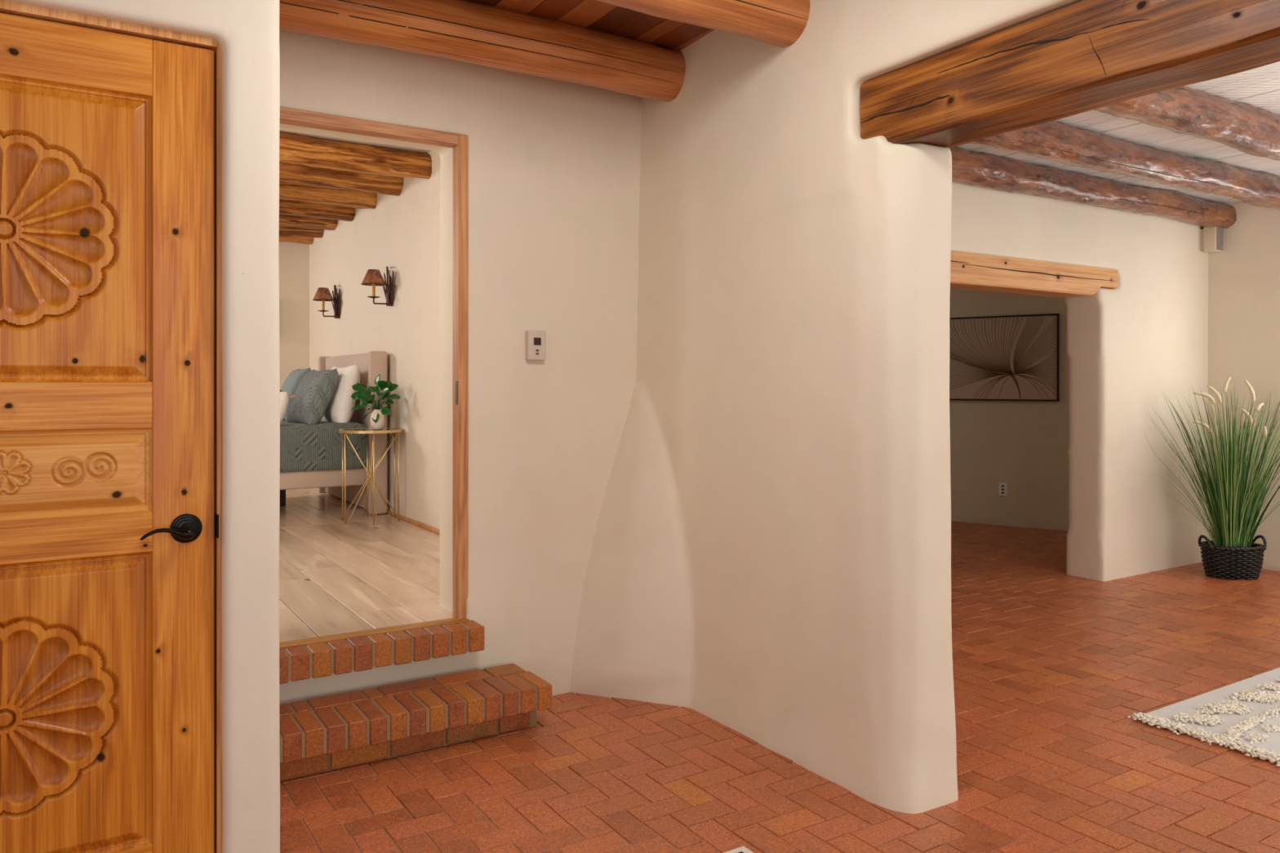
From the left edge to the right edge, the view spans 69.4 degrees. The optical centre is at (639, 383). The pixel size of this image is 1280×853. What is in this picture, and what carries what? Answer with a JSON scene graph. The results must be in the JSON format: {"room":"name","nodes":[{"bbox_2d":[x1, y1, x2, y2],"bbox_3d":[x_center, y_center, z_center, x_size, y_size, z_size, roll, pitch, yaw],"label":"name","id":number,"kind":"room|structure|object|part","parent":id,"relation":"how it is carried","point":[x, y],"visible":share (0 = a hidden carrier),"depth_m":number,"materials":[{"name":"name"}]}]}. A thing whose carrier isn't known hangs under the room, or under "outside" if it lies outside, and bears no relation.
{"room":"traditional dwelling","nodes":[
{"label":"traditional dwelling","id":0,"kind":"room"},
{"bbox_2d":[3,0,279,852],"bbox_3d":[-2.608,-0.160,1.745,3.458,2.883,1.109,0,0,-32],"label":"wall","id":1,"kind":"structure","parent":0,"point":[246,32],"depth_m":2.16,"materials":[{"name":"beige paint"}]},
{"bbox_2d":[0,12,214,852],"bbox_3d":[-1.335,0.232,1.939,0.814,2.024,0.100,0,0,-32],"label":"door","id":2,"kind":"structure","parent":1,"relation":"in","point":[107,139],"depth_m":2.05,"materials":[{"name":"brown wood"}]},
{"bbox_3d":[-1.350,-0.716,1.963,0.556,0.129,0.041,0,0,-32],"label":"rail","id":3,"kind":"part","parent":2,"relation":"part of","materials":[{"name":"brown wood"}]},
{"bbox_3d":[-1.350,0.048,1.963,0.556,0.104,0.041,0,0,-32],"label":"rail","id":4,"kind":"part","parent":2,"relation":"part of","materials":[{"name":"brown wood"}]},
{"bbox_3d":[-1.350,0.335,1.963,0.556,0.092,0.041,0,0,-32],"label":"rail","id":5,"kind":"part","parent":2,"relation":"part of","materials":[{"name":"brown wood"}]},
{"bbox_3d":[-1.349,0.712,1.961,0.556,0.662,0.035,0,0,-32],"label":"panel","id":6,"kind":"part","parent":2,"relation":"part of","materials":[{"name":"brown wood"}]},
{"bbox_3d":[-1.349,0.195,1.961,0.556,0.189,0.035,0,0,-32],"label":"panel","id":7,"kind":"part","parent":2,"relation":"part of","materials":[{"name":"brown wood"}]},
{"bbox_3d":[-1.349,-0.328,1.961,0.556,0.647,0.035,0,0,-32],"label":"panel","id":8,"kind":"part","parent":2,"relation":"part of","materials":[{"name":"brown wood"}]},
{"bbox_3d":[-1.350,1.143,1.963,0.556,0.201,0.041,0,0,-32],"label":"rail","id":9,"kind":"part","parent":2,"relation":"part of","materials":[{"name":"brown wood"}]},
{"bbox_3d":[-1.060,0.338,2.076,0.110,0.030,0.040,0,0,-32],"label":"lever","id":10,"kind":"part","parent":2,"relation":"part of","materials":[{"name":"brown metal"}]},
{"bbox_2d":[0,0,222,852],"bbox_3d":[-1.355,0.220,1.969,0.880,2.060,0.083,0,0,-32],"label":"trim","id":11,"kind":"structure","parent":1,"relation":"attached to","point":[6,7],"depth_m":2.16,"materials":[{"name":"brown wood"}]},
{"bbox_3d":[-0.992,0.333,2.169,0.004,0.055,0.033,0,0,-32],"label":"strike plate","id":12,"kind":"part","parent":11,"relation":"part of","materials":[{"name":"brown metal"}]},
{"bbox_2d":[279,241,309,391],"bbox_3d":[-4.906,-0.300,7.455,4.460,2.700,0.155,0,0,-32],"label":"wall","id":13,"kind":"structure","parent":0,"point":[294,256],"depth_m":8.46,"materials":[{"name":"paint"}]},
{"bbox_2d":[280,129,430,153],"bbox_3d":[-3.505,-1.525,5.273,4.500,0.150,5.340,0,0,-32],"label":"ceiling","id":14,"kind":"structure","parent":0,"point":[313,135],"depth_m":5.54,"materials":[{"name":"paint"}]},
{"bbox_2d":[280,235,313,244],"bbox_3d":[-4.492,-1.364,7.492,3.600,0.199,0.190,0,0,-32],"label":"log","id":15,"kind":"object","parent":14,"relation":"attached to","point":[306,240],"visible":0.06,"depth_m":8.34,"materials":[{"name":"brown wood"}]},
{"bbox_2d":[280,226,324,237],"bbox_3d":[-4.299,-1.364,7.186,3.600,0.195,0.202,0,0,-32],"label":"log","id":16,"kind":"object","parent":14,"relation":"attached to","point":[284,230],"visible":0.09,"depth_m":7.98,"materials":[{"name":"brown wood"}]},
{"bbox_2d":[280,214,337,230],"bbox_3d":[-4.052,-1.365,6.795,3.600,0.194,0.188,0,0,-32],"label":"log","id":17,"kind":"object","parent":14,"relation":"attached to","point":[304,222],"visible":0.06,"depth_m":7.57,"materials":[{"name":"brown wood"}]},
{"bbox_2d":[280,199,355,221],"bbox_3d":[-3.776,-1.365,6.358,3.600,0.187,0.188,0,0,-32],"label":"log","id":18,"kind":"object","parent":14,"relation":"attached to","point":[291,207],"visible":0.14,"depth_m":7.10,"materials":[{"name":"brown wood"}]},
{"bbox_2d":[280,181,377,208],"bbox_3d":[-3.455,-1.365,5.849,3.600,0.199,0.191,0,0,-32],"label":"log","id":19,"kind":"object","parent":14,"relation":"attached to","point":[288,191],"visible":0.21,"depth_m":6.56,"materials":[{"name":"brown wood"}]},
{"bbox_2d":[280,161,403,195],"bbox_3d":[-3.134,-1.365,5.340,3.600,0.191,0.195,0,0,-32],"label":"log","id":20,"kind":"object","parent":14,"relation":"attached to","point":[296,174],"visible":0.19,"depth_m":6.01,"materials":[{"name":"brown wood"}]},
{"bbox_2d":[280,132,431,178],"bbox_3d":[-2.834,-1.365,4.866,3.600,0.188,0.192,0,0,-32],"label":"log","id":21,"kind":"object","parent":14,"relation":"attached to","point":[295,148],"visible":0.44,"depth_m":5.51,"materials":[{"name":"brown wood"}]},
{"bbox_2d":[279,488,453,642],"bbox_3d":[-3.410,1.055,5.120,4.298,0.290,5.500,0,0,-32],"label":"floor","id":22,"kind":"structure","parent":0,"point":[336,577],"depth_m":4.53,"materials":[{"name":"brown wood"}]},
{"bbox_2d":[279,351,387,514],"bbox_3d":[-3.067,0.342,6.501,2.152,1.133,1.520,0,0,-32],"label":"bed","id":23,"kind":"object","parent":22,"relation":"on","point":[310,456],"visible":0.17,"depth_m":6.36,"materials":[{"name":"beige fabric"}]},
{"bbox_3d":[-2.652,0.799,6.864,0.040,0.218,0.040,0,0,-32],"label":"leg","id":24,"kind":"part","parent":23,"relation":"part of","materials":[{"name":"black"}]},
{"bbox_2d":[279,389,296,423],"bbox_3d":[-2.462,0.159,6.239,0.183,0.239,0.356,0,0,-38],"label":"cushion","id":25,"kind":"object","parent":23,"relation":"on","point":[283,396],"visible":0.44,"depth_m":6.15,"materials":[{"name":"white fabric"}]},
{"bbox_2d":[280,367,311,421],"bbox_3d":[-2.635,0.085,7.040,0.240,0.412,0.502,0,0,-29],"label":"pillow","id":26,"kind":"object","parent":23,"relation":"on","point":[290,385],"visible":0.32,"depth_m":6.87,"materials":[{"name":"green fabric"}]},
{"bbox_2d":[287,368,337,425],"bbox_3d":[-2.301,0.095,6.494,0.253,0.402,0.475,0,0,-41],"label":"pillow","id":27,"kind":"object","parent":23,"relation":"on","point":[314,392],"visible":0.94,"depth_m":6.35,"materials":[{"name":"grey fabric"}]},
{"bbox_3d":[-2.728,0.635,5.935,2.020,0.140,0.050,0,0,-32],"label":"rail","id":28,"kind":"part","parent":23,"relation":"part of","materials":[{"name":"beige wood"}]},
{"bbox_2d":[279,419,367,472],"bbox_3d":[-3.100,0.426,6.481,2.022,0.319,1.423,0,0,-32],"label":"quilt","id":29,"kind":"object","parent":23,"relation":"on","point":[303,448],"depth_m":6.25,"materials":[{"name":"grey fabric"}]},
{"bbox_2d":[320,364,359,422],"bbox_3d":[-2.170,0.085,6.671,0.217,0.449,0.662,0,0,-30],"label":"pillow","id":30,"kind":"object","parent":23,"relation":"on","point":[339,408],"visible":0.56,"depth_m":6.42,"materials":[{"name":"white fabric"}]},
{"bbox_3d":[-2.195,0.343,7.058,0.070,1.125,1.480,0,0,-32],"label":"headboard","id":31,"kind":"part","parent":23,"relation":"part of","materials":[{"name":"beige fabric"}]},
{"bbox_2d":[338,427,402,524],"bbox_3d":[-1.790,0.606,6.143,0.406,0.606,0.406,0,0,-32],"label":"side table","id":32,"kind":"object","parent":22,"relation":"on","point":[362,430],"visible":0.94,"depth_m":6.12,"materials":[{"name":"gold metal"}]},
{"bbox_3d":[-1.983,0.614,6.169,0.010,0.590,0.010,0,0,-32],"label":"leg","id":33,"kind":"part","parent":32,"relation":"part of","materials":[{"name":"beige metal"}]},
{"bbox_3d":[-1.909,0.614,5.989,0.010,0.590,0.010,0,0,-32],"label":"leg","id":34,"kind":"part","parent":32,"relation":"part of","materials":[{"name":"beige metal"}]},
{"bbox_3d":[-1.863,0.614,6.323,0.010,0.590,0.010,0,0,-32],"label":"leg","id":35,"kind":"part","parent":32,"relation":"part of","materials":[{"name":"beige metal"}]},
{"bbox_3d":[-1.790,0.308,6.143,0.374,0.006,0.374,0,0,-32],"label":"glass","id":36,"kind":"part","parent":32,"relation":"part of","materials":[{"name":"grey"}]},
{"bbox_3d":[-1.716,0.614,5.962,0.010,0.590,0.010,0,0,-32],"label":"leg","id":37,"kind":"part","parent":32,"relation":"part of","materials":[{"name":"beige metal"}]},
{"bbox_2d":[370,409,384,430],"bbox_3d":[-1.739,0.237,6.128,0.093,0.134,0.093,0,0,-32],"label":"vase","id":38,"kind":"object","parent":32,"relation":"on","point":[380,424],"visible":0.93,"depth_m":6.10,"materials":[{"name":"beige ceramic"}]},
{"bbox_2d":[350,374,399,422],"bbox_3d":[-1.735,0.097,6.118,0.305,0.320,0.309,0,0,-32],"label":"leaf sprig","id":39,"kind":"object","parent":38,"relation":"in","point":[366,397],"visible":1,"depth_m":6.11,"materials":[{"name":"green plant"}]},
{"bbox_3d":[-1.748,0.108,6.118,0.221,0.181,0.121,0,0,1],"label":"stem","id":40,"kind":"part","parent":39,"relation":"part of","materials":[{"name":"green plant"}]},
{"bbox_3d":[-1.670,0.614,6.297,0.010,0.590,0.010,0,0,-32],"label":"leg","id":41,"kind":"part","parent":32,"relation":"part of","materials":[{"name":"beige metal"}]},
{"bbox_3d":[-1.596,0.614,6.117,0.010,0.590,0.010,0,0,-32],"label":"leg","id":42,"kind":"part","parent":32,"relation":"part of","materials":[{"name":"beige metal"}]},
{"bbox_2d":[309,151,439,529],"bbox_3d":[-1.656,-0.300,6.404,0.095,2.706,5.405,0,0,-32],"label":"wall","id":43,"kind":"structure","parent":0,"point":[402,233],"depth_m":6.26,"materials":[{"name":"paint"}]},
{"bbox_2d":[312,284,341,318],"bbox_3d":[-2.572,-0.679,7.576,0.211,0.278,0.257,0,0,-32],"label":"wall sconce","id":44,"kind":"object","parent":43,"relation":"attached to","point":[322,294],"visible":1,"depth_m":7.56,"materials":[{"name":"orange metal"}]},
{"bbox_3d":[-2.590,-0.733,7.565,0.164,0.100,0.164,0,0,-32],"label":"lamp shade","id":45,"kind":"part","parent":44,"relation":"part of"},
{"bbox_3d":[-2.505,-0.689,7.613,0.021,0.259,0.101,0,0,-13],"label":"open frame","id":46,"kind":"part","parent":44,"relation":"part of","materials":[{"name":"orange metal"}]},
{"bbox_3d":[-2.497,-0.583,7.624,0.034,0.085,0.044,0,0,-32],"label":"socket plate","id":47,"kind":"part","parent":44,"relation":"part of","materials":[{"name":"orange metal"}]},
{"bbox_2d":[360,266,395,306],"bbox_3d":[-1.814,-0.679,6.375,0.211,0.278,0.257,0,0,-32],"label":"wall sconce","id":48,"kind":"object","parent":43,"relation":"attached to","point":[373,277],"visible":1,"depth_m":6.36,"materials":[{"name":"orange metal"}]},
{"bbox_3d":[-1.832,-0.733,6.364,0.164,0.100,0.164,0,0,-32],"label":"lamp shade","id":49,"kind":"part","parent":48,"relation":"part of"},
{"bbox_3d":[-1.789,-0.568,6.392,0.113,0.043,0.010,0,0,-32],"label":"arm","id":50,"kind":"part","parent":48,"relation":"part of","materials":[{"name":"black metal"}]},
{"bbox_3d":[-1.747,-0.689,6.412,0.021,0.259,0.101,0,0,-13],"label":"open frame","id":51,"kind":"part","parent":48,"relation":"part of","materials":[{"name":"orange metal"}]},
{"bbox_3d":[-1.739,-0.583,6.423,0.034,0.085,0.044,0,0,-32],"label":"socket plate","id":52,"kind":"part","parent":48,"relation":"part of","materials":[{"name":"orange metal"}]},
{"bbox_2d":[386,510,439,533],"bbox_3d":[-1.681,0.898,6.347,0.021,0.021,5.170,0,0,-32],"label":"baseboard","id":53,"kind":"structure","parent":43,"relation":"attached to","point":[401,517],"depth_m":5.93,"materials":[{"name":"brown wood"}]},
{"bbox_2d":[279,29,641,704],"bbox_3d":[-2.185,-0.160,2.758,5.256,2.888,0.357,0,0,-32],"label":"wall","id":54,"kind":"structure","parent":0,"point":[554,165],"depth_m":3.71,"materials":[{"name":"beige paint"}]},
{"bbox_2d":[279,106,469,648],"bbox_3d":[-1.044,-0.013,3.352,0.873,1.890,0.080,0,0,-32],"label":"trim","id":55,"kind":"structure","parent":54,"relation":"attached to","point":[459,142],"depth_m":3.55,"materials":[{"name":"brown wood"}]},
{"bbox_3d":[-0.706,0.035,3.558,0.003,0.090,0.021,0,0,-32],"label":"strike plate","id":56,"kind":"part","parent":55,"relation":"part of","materials":[{"name":"metal"}]},
{"bbox_2d":[280,620,484,684],"bbox_3d":[-0.994,0.953,3.272,0.900,0.093,0.125,0,0,-32],"label":"brick step","id":57,"kind":"structure","parent":54,"relation":"attached to","point":[359,653],"depth_m":3.27,"materials":[{"name":"orange brick"}]},
{"bbox_2d":[524,330,546,359],"bbox_3d":[-0.420,-0.154,3.715,0.079,0.118,0.038,0,0,-32],"label":"thermostat","id":58,"kind":"object","parent":54,"relation":"attached to","point":[535,340],"visible":1,"depth_m":3.70,"materials":[{"name":"white plastic"}]},
{"bbox_2d":[466,0,714,50],"bbox_3d":[-0.456,-1.379,0.067,5.300,0.062,6.600,0,0,-32],"label":"ceiling","id":59,"kind":"structure","parent":0,"point":[595,15],"depth_m":3.43,"materials":[{"name":"red wood"}]},
{"bbox_2d":[279,0,684,102],"bbox_3d":[-1.185,-1.265,2.964,3.160,0.232,0.231,0,0,-32],"label":"log","id":60,"kind":"object","parent":59,"relation":"attached to","point":[460,30],"visible":0.91,"depth_m":3.29,"materials":[{"name":"brown wood"}]},
{"bbox_2d":[596,0,810,47],"bbox_3d":[-0.772,-1.243,2.310,3.160,0.220,0.218,0,0,-32],"label":"log","id":61,"kind":"object","parent":59,"relation":"attached to","point":[780,23],"visible":0.93,"depth_m":2.94,"materials":[{"name":"brown wood"}]},
{"bbox_2d":[280,521,1279,852],"bbox_3d":[0.736,1.308,3.893,11.800,0.123,12.200,0,0,-32],"label":"floor","id":62,"kind":"structure","parent":0,"point":[1051,665],"depth_m":3.00,"materials":[{"name":"brick"}]},
{"bbox_2d":[280,663,551,782],"bbox_3d":[-0.843,1.169,3.174,1.053,0.181,0.313,0,0,-32],"label":"brick step","id":63,"kind":"structure","parent":62,"relation":"on","point":[318,735],"depth_m":3.12,"materials":[{"name":"brick"}]},
{"bbox_2d":[724,846,753,852],"bbox_3d":[0.184,1.246,2.359,0.300,0.005,0.120,0,0,-32],"label":"floor vent","id":64,"kind":"object","parent":62,"relation":"in","point":[743,849],"visible":1,"depth_m":2.46,"materials":[{"name":"beige metal"}]},
{"bbox_2d":[1127,667,1279,766],"bbox_3d":[3.541,1.235,2.850,2.360,0.030,2.841,0,0,-32],"label":"area rug","id":65,"kind":"object","parent":62,"relation":"on","point":[1243,716],"visible":1,"depth_m":3.42,"materials":[{"name":"white fabric"}]},
{"bbox_2d":[1143,376,1279,580],"bbox_3d":[3.781,0.602,5.894,1.034,1.296,0.778,0,0,-32],"label":"potted plant","id":66,"kind":"object","parent":62,"relation":"on","point":[1232,555],"visible":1,"depth_m":5.92,"materials":[{"name":"green plant"}]},
{"bbox_2d":[570,0,1082,813],"bbox_3d":[1.302,-0.161,1.769,0.622,2.888,5.404,0,0,-32],"label":"wall","id":67,"kind":"structure","parent":0,"point":[770,560],"depth_m":3.08,"materials":[{"name":"beige paint"}]},
{"bbox_2d":[859,0,1279,147],"bbox_3d":[1.774,-0.821,1.335,0.212,0.222,3.764,0,0,-32],"label":"wooden beam","id":68,"kind":"structure","parent":67,"relation":"attached to","point":[1084,55],"depth_m":2.31,"materials":[{"name":"brown wood"}]},
{"bbox_2d":[949,288,1068,530],"bbox_3d":[2.272,-0.035,8.907,5.757,2.636,0.213,0,0,35],"label":"wall","id":69,"kind":"structure","parent":0,"point":[1022,445],"depth_m":8.10,"materials":[{"name":"paint"}]},
{"bbox_2d":[998,482,1007,496],"bbox_3d":[3.192,0.930,8.136,0.073,0.116,0.016,0,0,35],"label":"wall outlet","id":70,"kind":"object","parent":69,"relation":"attached to","point":[1002,487],"visible":1,"depth_m":8.13,"materials":[{"name":"white plastic"}]},
{"bbox_2d":[949,313,1059,401],"bbox_3d":[2.897,-0.223,8.324,1.620,0.746,0.029,0,0,35],"label":"wall art","id":71,"kind":"object","parent":69,"relation":"attached to","point":[1010,357],"visible":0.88,"depth_m":8.11},
{"bbox_2d":[950,182,1208,582],"bbox_3d":[2.017,-0.111,5.423,4.805,2.788,0.272,0,0,-32],"label":"wall","id":72,"kind":"structure","parent":0,"point":[1138,343],"depth_m":6.01,"materials":[{"name":"beige paint"}]},
{"bbox_2d":[950,250,1118,297],"bbox_3d":[2.119,-0.641,5.462,2.095,0.176,0.223,0,0,-32],"label":"lintel","id":73,"kind":"object","parent":72,"relation":"attached to","point":[968,271],"visible":0.73,"depth_m":5.45,"materials":[{"name":"brown wood"}]},
{"bbox_2d":[955,61,1279,204],"bbox_3d":[3.586,-1.292,3.031,4.893,0.077,5.700,0,0,-32],"label":"ceiling","id":74,"kind":"structure","parent":0,"point":[1260,87],"depth_m":4.71,"materials":[{"name":"white wood"}]},
{"bbox_2d":[949,146,1235,228],"bbox_3d":[2.171,-1.166,5.245,4.670,0.194,0.195,0,0,-32],"label":"log","id":75,"kind":"object","parent":74,"relation":"attached to","point":[984,170],"visible":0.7,"depth_m":5.43,"materials":[{"name":"brown wood"}]},
{"bbox_2d":[967,120,1279,209],"bbox_3d":[2.475,-1.166,4.763,4.670,0.196,0.204,0,0,-32],"label":"log","id":76,"kind":"object","parent":74,"relation":"attached to","point":[1065,144],"visible":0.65,"depth_m":4.74,"materials":[{"name":"brown wood"}]},
{"bbox_2d":[1093,85,1279,160],"bbox_3d":[2.798,-1.164,4.250,4.670,0.197,0.197,0,0,-32],"label":"log","id":77,"kind":"object","parent":74,"relation":"attached to","point":[1249,129],"visible":0.38,"depth_m":3.95,"materials":[{"name":"brown wood"}]},
{"bbox_2d":[1197,534,1266,580],"bbox_3d":[3.834,1.115,5.991,0.379,0.271,0.315,0,0,-32],"label":"basket","id":78,"kind":"object","parent":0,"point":[1228,557],"depth_m":5.91,"materials":[{"name":"black wicker"}]},
{"bbox_2d":[1207,200,1279,571],"bbox_3d":[5.537,-0.110,4.322,0.231,2.788,5.807,0,0,-32],"label":"wall","id":79,"kind":"structure","parent":0,"point":[1243,286],"depth_m":6.31,"materials":[{"name":"beige paint"}]},
{"bbox_2d":[1200,226,1222,253],"bbox_3d":[3.983,-1.006,6.452,0.100,0.177,0.123,0,0,-32],"label":"wall speaker","id":80,"kind":"object","parent":79,"relation":"attached to","point":[1211,238],"visible":0.98,"depth_m":6.41,"materials":[{"name":"white plastic"}]},
{"bbox_2d":[1216,226,1222,250],"bbox_3d":[4.015,-1.008,6.405,0.083,0.164,0.006,0,0,-32],"label":"grille","id":81,"kind":"object","parent":80,"relation":"attached to","point":[1219,230],"depth_m":6.40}
]}

